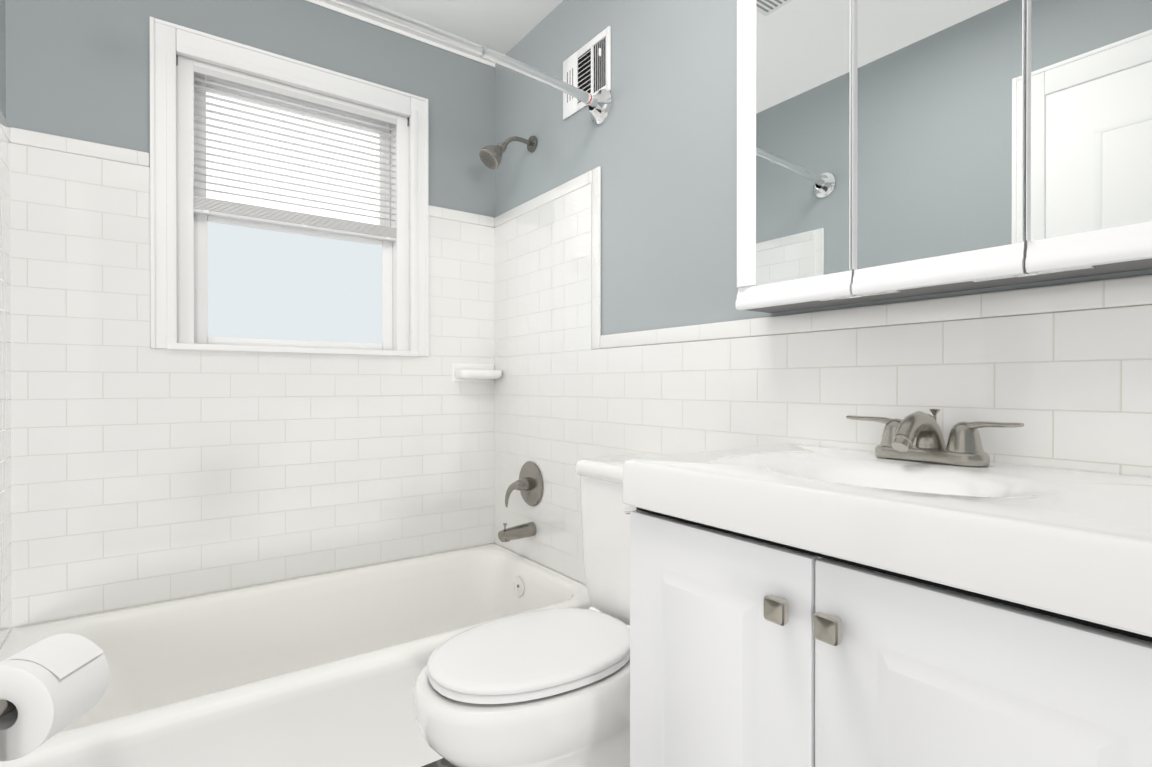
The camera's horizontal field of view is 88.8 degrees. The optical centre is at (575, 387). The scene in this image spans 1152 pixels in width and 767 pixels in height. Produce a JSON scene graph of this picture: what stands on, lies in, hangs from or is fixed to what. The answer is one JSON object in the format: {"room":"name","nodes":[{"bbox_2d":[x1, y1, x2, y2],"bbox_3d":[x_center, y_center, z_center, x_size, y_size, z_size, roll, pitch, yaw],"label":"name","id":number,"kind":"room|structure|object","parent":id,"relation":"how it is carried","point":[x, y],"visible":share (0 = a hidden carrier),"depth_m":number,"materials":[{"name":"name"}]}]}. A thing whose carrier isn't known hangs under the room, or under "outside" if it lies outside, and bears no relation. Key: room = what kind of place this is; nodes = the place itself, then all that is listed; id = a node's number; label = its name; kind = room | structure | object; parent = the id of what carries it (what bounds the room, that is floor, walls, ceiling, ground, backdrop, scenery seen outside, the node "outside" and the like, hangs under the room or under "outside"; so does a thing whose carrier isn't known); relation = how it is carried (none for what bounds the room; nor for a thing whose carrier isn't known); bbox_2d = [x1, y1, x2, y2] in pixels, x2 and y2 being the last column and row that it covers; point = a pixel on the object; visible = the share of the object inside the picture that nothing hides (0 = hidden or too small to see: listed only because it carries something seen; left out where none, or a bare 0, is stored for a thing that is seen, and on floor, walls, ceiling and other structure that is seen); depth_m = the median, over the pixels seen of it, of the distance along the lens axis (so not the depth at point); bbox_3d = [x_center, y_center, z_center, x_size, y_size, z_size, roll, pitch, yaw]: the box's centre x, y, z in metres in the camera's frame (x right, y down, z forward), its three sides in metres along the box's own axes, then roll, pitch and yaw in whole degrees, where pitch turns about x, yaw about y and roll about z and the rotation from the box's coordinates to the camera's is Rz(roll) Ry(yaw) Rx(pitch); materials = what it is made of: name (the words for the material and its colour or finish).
{"room":"bathroom","nodes":[
{"label":"bathroom","id":0,"kind":"room"},
{"bbox_2d":[0,0,5,118],"bbox_3d":[-0.773,-0.161,0.411,0.120,2.425,2.920,0,0,-36],"label":"wall","id":1,"kind":"structure","parent":0,"point":[2,62],"depth_m":1.59,"materials":[{"name":"grey paint"}]},
{"bbox_2d":[0,110,11,648],"bbox_3d":[-1.194,0.164,1.107,0.010,1.768,1.300,0,0,-36],"label":"tile","id":2,"kind":"structure","parent":1,"relation":"attached to","point":[5,495],"depth_m":1.57,"materials":[{"name":"white tile"}]},
{"bbox_2d":[0,633,108,760],"bbox_3d":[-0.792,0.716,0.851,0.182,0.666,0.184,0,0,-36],"label":"toilet paper roll","id":3,"kind":"object","parent":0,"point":[51,686],"visible":1,"depth_m":0.83,"materials":[{"name":"white paper"}]},
{"bbox_2d":[5,0,494,356],"bbox_3d":[-0.998,-0.169,2.123,1.760,2.425,0.120,0,0,-36],"label":"wall","id":4,"kind":"structure","parent":0,"point":[78,69],"depth_m":1.91,"materials":[{"name":"grey paint"}]},
{"bbox_2d":[150,17,428,356],"bbox_3d":[-0.981,-0.628,2.113,0.890,1.016,0.147,0,0,-36],"label":"window","id":5,"kind":"structure","parent":4,"relation":"in","point":[289,212],"depth_m":2.07,"materials":[{"name":"white paint"}]},
{"bbox_2d":[305,0,494,66],"bbox_3d":[-0.961,-1.373,2.068,1.520,0.016,0.004,0,0,-36],"label":"bead","id":6,"kind":"object","parent":4,"relation":"attached to","point":[365,19],"visible":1,"depth_m":2.27,"materials":[{"name":"white paint"}]},
{"bbox_2d":[10,127,494,628],"bbox_3d":[-0.959,0.160,2.072,1.502,1.768,0.010,0,0,-36],"label":"tile","id":7,"kind":"object","parent":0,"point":[143,472],"depth_m":1.87,"materials":[{"name":"white tile"}]},
{"bbox_2d":[453,363,501,381],"bbox_3d":[-0.401,-0.062,2.415,0.188,0.077,0.113,0,0,-36],"label":"soap dish","id":8,"kind":"object","parent":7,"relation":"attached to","point":[471,372],"visible":1,"depth_m":2.40,"materials":[{"name":"white ceramic"}]},
{"bbox_2d":[422,758,456,766],"bbox_3d":[-0.143,1.099,0.945,1.760,0.100,3.040,0,0,-36],"label":"floor","id":9,"kind":"structure","parent":0,"point":[442,762],"depth_m":1.63,"materials":[{"name":"tile"}]},
{"bbox_2d":[0,543,589,766],"bbox_3d":[-0.727,0.856,1.752,1.498,0.380,0.784,0,0,-36],"label":"bathtub","id":10,"kind":"object","parent":9,"relation":"on","point":[322,670],"visible":0.71,"depth_m":1.73,"materials":[{"name":"white ceramic"}]},
{"bbox_2d":[413,455,645,766],"bbox_3d":[-0.024,0.627,1.426,0.740,0.840,0.414,0,0,-36],"label":"toilet","id":11,"kind":"object","parent":9,"relation":"on","point":[545,688],"visible":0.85,"depth_m":1.27,"materials":[{"name":"white ceramic"}]},
{"bbox_2d":[623,444,1151,766],"bbox_3d":[0.507,0.590,0.889,0.504,0.918,0.791,0,0,-36],"label":"bathroom vanity","id":12,"kind":"object","parent":9,"relation":"on","point":[793,605],"visible":1,"depth_m":0.72,"materials":[{"name":"white painted wood"},{"name":"white cultured marble"},{"name":"brushed nickel"}]},
{"bbox_2d":[846,408,1023,466],"bbox_3d":[0.592,0.084,1.017,0.146,0.092,0.286,0,0,-36],"label":"vanity faucet","id":13,"kind":"object","parent":12,"relation":"on","point":[963,447],"visible":1,"depth_m":0.99,"materials":[{"name":"grey metal"}]},
{"bbox_2d":[319,0,562,63],"bbox_3d":[-0.143,-1.426,0.934,1.760,0.100,3.040,0,0,-36],"label":"ceiling","id":14,"kind":"structure","parent":0,"point":[504,27],"depth_m":2.19,"materials":[{"name":"white paint"}]},
{"bbox_2d":[495,0,1151,347],"bbox_3d":[0.557,-0.165,1.370,0.120,2.425,2.920,0,0,-36],"label":"wall","id":15,"kind":"structure","parent":0,"point":[658,146],"depth_m":1.73,"materials":[{"name":"grey paint"}]},
{"bbox_2d":[331,0,612,124],"bbox_3d":[-0.524,-0.913,1.464,1.528,0.112,0.136,0,0,-36],"label":"shower curtain rod","id":16,"kind":"object","parent":15,"relation":"attached to","point":[600,103],"visible":1,"depth_m":1.61,"materials":[{"name":"silver metal"}]},
{"bbox_2d":[479,136,537,169],"bbox_3d":[-0.249,-0.885,2.201,0.236,0.162,0.087,0,0,-36],"label":"shower head","id":17,"kind":"object","parent":15,"relation":"attached to","point":[491,156],"visible":0.96,"depth_m":2.16},
{"bbox_2d":[563,26,610,119],"bbox_3d":[0.029,-1.052,1.980,0.018,0.206,0.263,0,0,-36],"label":"air vent","id":18,"kind":"object","parent":15,"relation":"in","point":[587,67],"visible":0.88,"depth_m":1.97,"materials":[{"name":"white metal"}]},
{"bbox_2d":[494,166,1151,585],"bbox_3d":[0.469,0.163,1.382,0.010,1.768,2.800,0,0,-36],"label":"tile","id":19,"kind":"structure","parent":15,"relation":"attached to","point":[1068,384],"depth_m":1.38,"materials":[{"name":"white tile"}]},
{"bbox_2d":[498,522,536,541],"bbox_3d":[-0.218,0.538,2.218,0.156,0.066,0.054,0,0,-36],"label":"tub spout","id":20,"kind":"object","parent":19,"relation":"attached to","point":[525,530],"visible":1,"depth_m":2.19,"materials":[{"name":"silver metal"}]},
{"bbox_2d":[505,461,542,506],"bbox_3d":[-0.197,0.377,2.250,0.085,0.185,0.182,0,0,-36],"label":"tub valve","id":21,"kind":"object","parent":19,"relation":"attached to","point":[528,484],"visible":1,"depth_m":2.23,"materials":[{"name":"silver metal"}]},
{"bbox_2d":[736,0,1151,312],"bbox_3d":[0.647,-0.576,1.033,0.124,0.811,0.810,0,0,-36],"label":"medicine cabinet mirror","id":22,"kind":"object","parent":15,"relation":"attached to","point":[890,149],"visible":1,"depth_m":1.00,"materials":[{"name":"white mirror"}]}
]}

